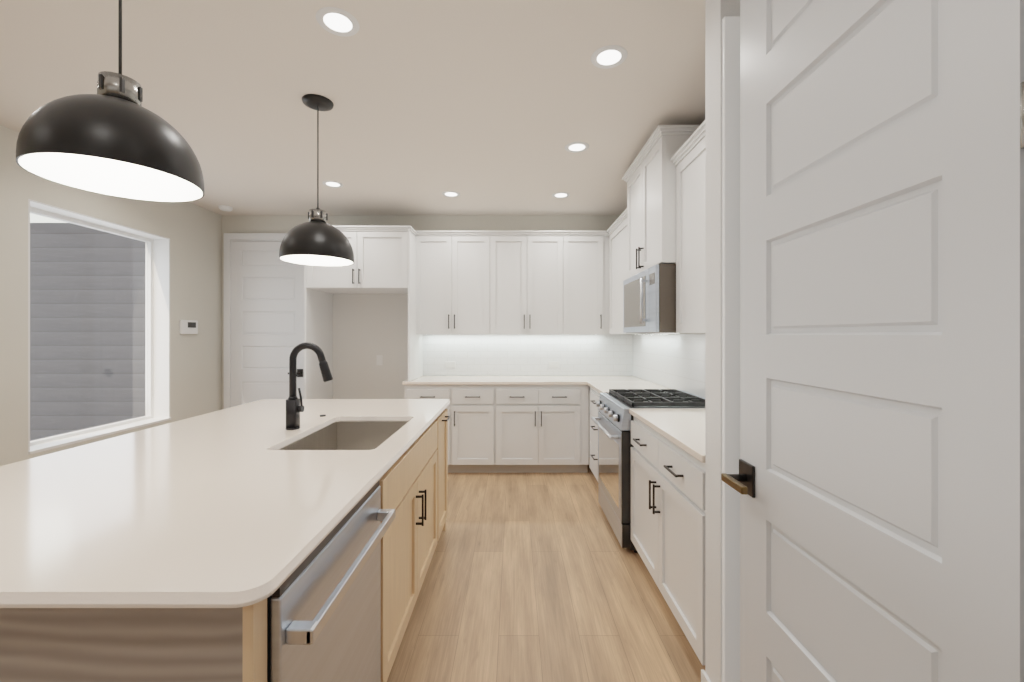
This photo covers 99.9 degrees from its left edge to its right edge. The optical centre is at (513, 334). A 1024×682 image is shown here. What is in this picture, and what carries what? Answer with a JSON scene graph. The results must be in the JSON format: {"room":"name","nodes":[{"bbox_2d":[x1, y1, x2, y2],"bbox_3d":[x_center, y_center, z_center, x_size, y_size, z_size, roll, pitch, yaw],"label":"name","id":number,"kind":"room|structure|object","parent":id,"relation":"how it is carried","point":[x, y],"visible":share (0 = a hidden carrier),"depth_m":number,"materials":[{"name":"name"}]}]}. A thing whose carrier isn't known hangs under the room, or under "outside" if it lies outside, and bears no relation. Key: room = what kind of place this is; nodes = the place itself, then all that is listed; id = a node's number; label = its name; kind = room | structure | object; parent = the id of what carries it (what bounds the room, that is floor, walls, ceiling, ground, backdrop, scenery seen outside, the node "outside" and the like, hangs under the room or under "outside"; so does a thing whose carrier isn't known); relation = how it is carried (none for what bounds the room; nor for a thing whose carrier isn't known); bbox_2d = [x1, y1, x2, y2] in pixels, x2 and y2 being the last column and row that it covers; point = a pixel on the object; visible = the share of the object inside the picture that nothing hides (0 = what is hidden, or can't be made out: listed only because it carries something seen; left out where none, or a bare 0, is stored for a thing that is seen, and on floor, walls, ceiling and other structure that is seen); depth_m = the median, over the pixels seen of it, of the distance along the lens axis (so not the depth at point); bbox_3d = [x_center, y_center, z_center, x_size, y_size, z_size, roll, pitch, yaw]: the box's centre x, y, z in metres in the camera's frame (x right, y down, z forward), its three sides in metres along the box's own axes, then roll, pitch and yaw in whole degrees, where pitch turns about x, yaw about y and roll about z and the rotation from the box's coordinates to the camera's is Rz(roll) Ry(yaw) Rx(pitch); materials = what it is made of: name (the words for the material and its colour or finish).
{"room":"kitchen","nodes":[
{"label":"kitchen","id":0,"kind":"room"},
{"bbox_2d":[0,125,221,465],"bbox_3d":[-3.415,0.015,1.135,0.210,2.740,7.470,0,0,0],"label":"wall","id":1,"kind":"structure","parent":0,"point":[192,232],"depth_m":3.73,"materials":[{"name":"paint"}]},
{"bbox_2d":[28,199,170,453],"bbox_3d":[-3.404,-0.058,3.535,0.212,1.743,1.208,0,0,0],"label":"window","id":2,"kind":"structure","parent":1,"relation":"in","point":[157,328],"depth_m":3.88,"materials":[{"name":"white"}]},
{"bbox_2d":[179,320,197,333],"bbox_3d":[-3.296,-0.080,4.360,0.026,0.140,0.220,0,0,0],"label":"thermostat","id":3,"kind":"object","parent":1,"relation":"attached to","point":[188,326],"visible":0.96,"depth_m":4.34,"materials":[{"name":"white plastic"}]},
{"bbox_2d":[0,0,704,214],"bbox_3d":[-0.980,-1.395,1.135,4.860,0.080,7.670,0,0,0],"label":"ceiling","id":4,"kind":"structure","parent":0,"point":[488,107],"depth_m":2.36,"materials":[{"name":"paint"}]},
{"bbox_2d":[16,0,203,201],"bbox_3d":[-1.140,-0.900,1.245,0.396,0.910,0.396,0,0,0],"label":"pendant light","id":5,"kind":"object","parent":4,"relation":"hanging from","point":[113,137],"visible":1,"depth_m":1.19,"materials":[{"name":"black metal"}]},
{"bbox_2d":[218,205,232,211],"bbox_3d":[-3.050,-1.337,4.550,0.130,0.034,0.130,0,0,0],"label":"smoke detector","id":6,"kind":"object","parent":4,"relation":"attached to","point":[225,208],"visible":1,"depth_m":4.51,"materials":[{"name":"white plastic"}]},
{"bbox_2d":[279,94,353,265],"bbox_3d":[-1.140,-0.892,2.500,0.396,0.924,0.396,0,0,0],"label":"pendant light","id":7,"kind":"object","parent":4,"relation":"hanging from","point":[316,240],"visible":1,"depth_m":2.42,"materials":[{"name":"black metal"}]},
{"bbox_2d":[322,181,343,187],"bbox_3d":[-1.624,-1.353,3.859,0.176,0.004,0.176,0,0,0],"label":"recessed light","id":8,"kind":"object","parent":4,"relation":"in","point":[335,184],"visible":1,"depth_m":3.86,"materials":[{"name":"white plastic"}]},
{"bbox_2d":[316,7,359,36],"bbox_3d":[-0.762,-1.353,1.862,0.176,0.004,0.176,0,0,0],"label":"recessed light","id":9,"kind":"object","parent":4,"relation":"in","point":[342,22],"visible":1,"depth_m":1.85,"materials":[{"name":"white"}]},
{"bbox_2d":[442,191,459,196],"bbox_3d":[-0.605,-1.353,4.132,0.176,0.004,0.176,0,0,0],"label":"recessed light","id":10,"kind":"object","parent":4,"relation":"in","point":[451,194],"visible":1,"depth_m":4.13,"materials":[{"name":"white plastic"}]},
{"bbox_2d":[552,192,569,197],"bbox_3d":[0.455,-1.353,4.162,0.176,0.004,0.176,0,0,0],"label":"recessed light","id":11,"kind":"object","parent":4,"relation":"in","point":[560,194],"visible":1,"depth_m":4.16,"materials":[{"name":"white"}]},
{"bbox_2d":[565,142,588,152],"bbox_3d":[0.454,-1.353,3.100,0.176,0.004,0.176,0,0,0],"label":"recessed light","id":12,"kind":"object","parent":4,"relation":"in","point":[575,147],"visible":1,"depth_m":3.10,"materials":[{"name":"white plastic"}]},
{"bbox_2d":[591,45,627,68],"bbox_3d":[0.463,-1.353,2.096,0.176,0.004,0.176,0,0,0],"label":"recessed light","id":13,"kind":"object","parent":4,"relation":"in","point":[605,57],"visible":1,"depth_m":2.09,"materials":[{"name":"white"}]},
{"bbox_2d":[304,225,424,398],"bbox_3d":[-1.558,0.157,4.534,1.091,2.456,0.662,0,0,0],"label":"fridge alcove","id":14,"kind":"object","parent":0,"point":[387,259],"depth_m":4.25,"materials":[{"name":"white paint"}]},
{"bbox_2d":[222,215,619,440],"bbox_3d":[-0.980,0.015,4.920,4.860,2.740,0.100,0,0,0],"label":"wall","id":15,"kind":"structure","parent":0,"point":[259,223],"depth_m":4.87,"materials":[{"name":"paint"}]},
{"bbox_2d":[224,233,303,408],"bbox_3d":[-2.761,0.121,4.823,0.998,2.528,0.090,0,0,0],"label":"door","id":16,"kind":"structure","parent":15,"relation":"in","point":[263,310],"depth_m":4.84,"materials":[{"name":"white wood"}]},
{"bbox_2d":[304,226,415,296],"bbox_3d":[-1.549,-0.761,4.553,1.003,0.592,0.625,0,0,0],"label":"upper cabinet","id":17,"kind":"object","parent":15,"relation":"attached to","point":[384,256],"depth_m":4.25,"materials":[{"name":"white wood"}]},
{"bbox_2d":[333,294,407,398],"bbox_3d":[-1.550,0.460,4.868,1.000,1.850,0.004,0,0,0],"label":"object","id":18,"kind":"structure","parent":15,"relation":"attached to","point":[367,328],"depth_m":4.87,"materials":[{"name":"white paint"}]},
{"bbox_2d":[376,355,382,364],"bbox_3d":[-1.520,0.285,4.862,0.070,0.115,0.007,0,0,0],"label":"outlet","id":19,"kind":"object","parent":18,"relation":"attached to","point":[379,359],"visible":1,"depth_m":4.86,"materials":[{"name":"white plastic"}]},
{"bbox_2d":[412,229,495,336],"bbox_3d":[-0.619,-0.544,4.696,0.849,1.067,0.345,0,0,0],"label":"upper cabinet","id":20,"kind":"object","parent":15,"relation":"attached to","point":[455,293],"depth_m":4.53,"materials":[{"name":"white wood"}]},
{"bbox_2d":[496,230,555,333],"bbox_3d":[0.131,-0.544,4.696,0.887,1.067,0.345,0,0,0],"label":"upper cabinet","id":21,"kind":"object","parent":15,"relation":"attached to","point":[509,281],"depth_m":4.53,"materials":[{"name":"white wood"}]},
{"bbox_2d":[423,334,630,375],"bbox_3d":[0.115,0.225,4.865,2.430,0.469,0.009,0,0,0],"label":"backsplash","id":22,"kind":"structure","parent":15,"relation":"attached to","point":[472,354],"depth_m":4.86,"materials":[{"name":"tile"}]},
{"bbox_2d":[556,230,607,333],"bbox_3d":[0.740,-0.544,4.665,0.566,1.067,0.407,0,0,0],"label":"upper cabinet","id":23,"kind":"object","parent":15,"relation":"attached to","point":[581,255],"depth_m":4.53,"materials":[{"name":"white wood"}]},
{"bbox_2d":[387,465,704,681],"bbox_3d":[-0.980,1.415,1.135,4.860,0.060,7.670,0,0,0],"label":"floor","id":24,"kind":"structure","parent":0,"point":[538,577],"depth_m":2.25,"materials":[{"name":"brown wood"}]},
{"bbox_2d":[0,402,450,681],"bbox_3d":[-0.979,0.938,1.930,1.143,0.895,2.260,0,0,0],"label":"kitchen island","id":25,"kind":"object","parent":24,"relation":"on","point":[344,610],"depth_m":0.94,"materials":[{"name":"brown wood"}]},
{"bbox_2d":[0,399,449,609],"bbox_3d":[-1.128,0.475,1.930,1.345,0.029,2.320,0,0,0],"label":"island countertop","id":26,"kind":"structure","parent":25,"relation":"on","point":[202,512],"depth_m":1.15,"materials":[{"name":"white stone"}]},
{"bbox_2d":[284,342,332,429],"bbox_3d":[-1.004,0.248,2.110,0.227,0.425,0.064,0,0,0],"label":"faucet","id":27,"kind":"object","parent":26,"relation":"on","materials":[{"name":"black metal"}]},
{"bbox_2d":[276,418,407,449],"bbox_3d":[-0.780,0.603,2.075,0.464,0.252,0.734,0,0,0],"label":"sink","id":28,"kind":"object","parent":26,"relation":"in","point":[345,433],"depth_m":2.43,"materials":[{"name":"grey metal"}]},
{"bbox_2d":[402,384,457,472],"bbox_3d":[-0.820,0.938,4.553,0.530,0.894,0.625,0,0,0],"label":"base cabinet","id":29,"kind":"object","parent":24,"relation":"on","point":[411,391],"depth_m":4.24,"materials":[{"name":"white wood"}]},
{"bbox_2d":[458,384,501,472],"bbox_3d":[-0.406,0.938,4.553,0.574,0.894,0.625,0,0,0],"label":"base cabinet","id":30,"kind":"object","parent":24,"relation":"on","point":[479,405],"depth_m":4.25,"materials":[{"name":"white wood"}]},
{"bbox_2d":[502,384,585,472],"bbox_3d":[0.241,0.938,4.553,0.997,0.894,0.625,0,0,0],"label":"base cabinet","id":31,"kind":"object","parent":24,"relation":"on","point":[521,424],"depth_m":4.25,"materials":[{"name":"white wood"}]},
{"bbox_2d":[402,376,641,383],"bbox_3d":[0.120,0.475,4.545,2.440,0.030,0.630,0,0,0],"label":"countertop","id":32,"kind":"structure","parent":31,"relation":"on","point":[423,379],"depth_m":4.44,"materials":[{"name":"white stone"}]},
{"bbox_2d":[586,384,629,480],"bbox_3d":[1.039,0.938,3.863,0.618,0.894,0.794,0,0,0],"label":"base cabinet","id":33,"kind":"object","parent":24,"relation":"on","point":[592,395],"depth_m":4.00,"materials":[{"name":"white wood"}]},
{"bbox_2d":[586,380,668,392],"bbox_3d":[1.030,0.475,3.847,0.620,0.030,0.766,0,0,0],"label":"countertop","id":34,"kind":"structure","parent":33,"relation":"on","point":[603,386],"depth_m":4.00,"materials":[{"name":"white stone"}]},
{"bbox_2d":[591,389,704,552],"bbox_3d":[0.975,0.907,3.080,0.727,0.955,0.754,0,0,0],"label":"range","id":35,"kind":"object","parent":24,"relation":"on","point":[615,418],"visible":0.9,"depth_m":2.88,"materials":[{"name":"silver metal"}]},
{"bbox_2d":[629,412,704,664],"bbox_3d":[1.039,0.938,2.178,0.618,0.894,1.032,0,0,0],"label":"base cabinet","id":36,"kind":"object","parent":24,"relation":"on","point":[668,481],"depth_m":2.00,"materials":[{"name":"white wood"}]},
{"bbox_2d":[630,408,704,463],"bbox_3d":[1.030,0.475,2.170,0.620,0.030,1.051,0,0,0],"label":"countertop","id":37,"kind":"structure","parent":36,"relation":"on","point":[685,426],"depth_m":2.24,"materials":[{"name":"white stone"}]},
{"bbox_2d":[640,333,704,388],"bbox_3d":[1.400,0.015,3.255,0.100,2.740,3.230,0,0,0],"label":"wall","id":38,"kind":"structure","parent":0,"point":[681,333],"depth_m":3.35,"materials":[{"name":"paint"}]},
{"bbox_2d":[608,217,671,333],"bbox_3d":[1.175,-0.544,4.018,0.345,1.067,1.051,0,0,0],"label":"upper cabinet","id":39,"kind":"object","parent":38,"relation":"attached to","point":[616,234],"depth_m":4.26,"materials":[{"name":"white wood"}]},
{"bbox_2d":[624,125,703,279],"bbox_3d":[1.133,-0.862,3.078,0.430,0.822,0.825,0,0,0],"label":"upper cabinet","id":40,"kind":"object","parent":38,"relation":"attached to","point":[650,212],"depth_m":2.85,"materials":[{"name":"white wood"}]},
{"bbox_2d":[623,264,675,332],"bbox_3d":[1.087,-0.229,3.078,0.502,0.428,0.801,0,0,0],"label":"microwave","id":41,"kind":"object","parent":40,"relation":"attached to","point":[649,300],"visible":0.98,"depth_m":2.76,"materials":[{"name":"silver metal"}]},
{"bbox_2d":[631,334,704,397],"bbox_3d":[1.346,0.225,3.257,0.008,0.469,3.225,0,0,0],"label":"backsplash","id":42,"kind":"structure","parent":38,"relation":"attached to","point":[674,361],"depth_m":3.66,"materials":[{"name":"tile"}]},
{"bbox_2d":[672,121,704,333],"bbox_3d":[1.175,-0.544,2.354,0.345,1.067,0.619,0,0,0],"label":"upper cabinet","id":43,"kind":"object","parent":38,"relation":"attached to","point":[690,162],"depth_m":2.46,"materials":[{"name":"white wood"}]},
{"bbox_2d":[705,0,739,681],"bbox_3d":[1.090,0.015,1.580,0.720,2.740,0.120,0,0,0],"label":"wall","id":44,"kind":"structure","parent":0,"point":[717,12],"depth_m":1.57,"materials":[{"name":"white paint"}]},
{"bbox_2d":[701,669,710,681],"bbox_3d":[-1.175,1.335,1.135,4.270,0.100,7.470,0,0,0],"label":"baseboard","id":45,"kind":"structure","parent":44,"relation":"attached to","point":[704,677],"depth_m":1.63,"materials":[{"name":"white wood"}]},
{"bbox_2d":[722,17,739,681],"bbox_3d":[0.770,0.135,1.511,0.070,2.500,0.016,0,0,0],"label":"door frame","id":46,"kind":"structure","parent":44,"relation":"attached to","point":[730,342],"depth_m":1.50,"materials":[{"name":"white wood"}]},
{"bbox_3d":[0.830,0.015,0.522,0.260,2.740,0.105,0,0,0],"label":"wall","id":47,"kind":"structure","parent":0,"visible":0},
{"bbox_2d":[721,0,1023,681],"bbox_3d":[0.681,0.162,0.959,0.113,2.430,0.743,0,0,0],"label":"door","id":48,"kind":"structure","parent":47,"relation":"in","point":[877,482],"depth_m":0.82,"materials":[{"name":"white wood"}]},
{"label":"outside","id":49,"kind":"structure","parent":0,"visible":0},
{"bbox_2d":[30,213,144,440],"bbox_3d":[-8.955,-2.365,7.685,10.090,8.500,2.830,0,0,0],"label":"siding","id":50,"kind":"object","parent":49,"point":[80,303],"depth_m":6.30,"materials":[{"name":"grey"}]}
]}

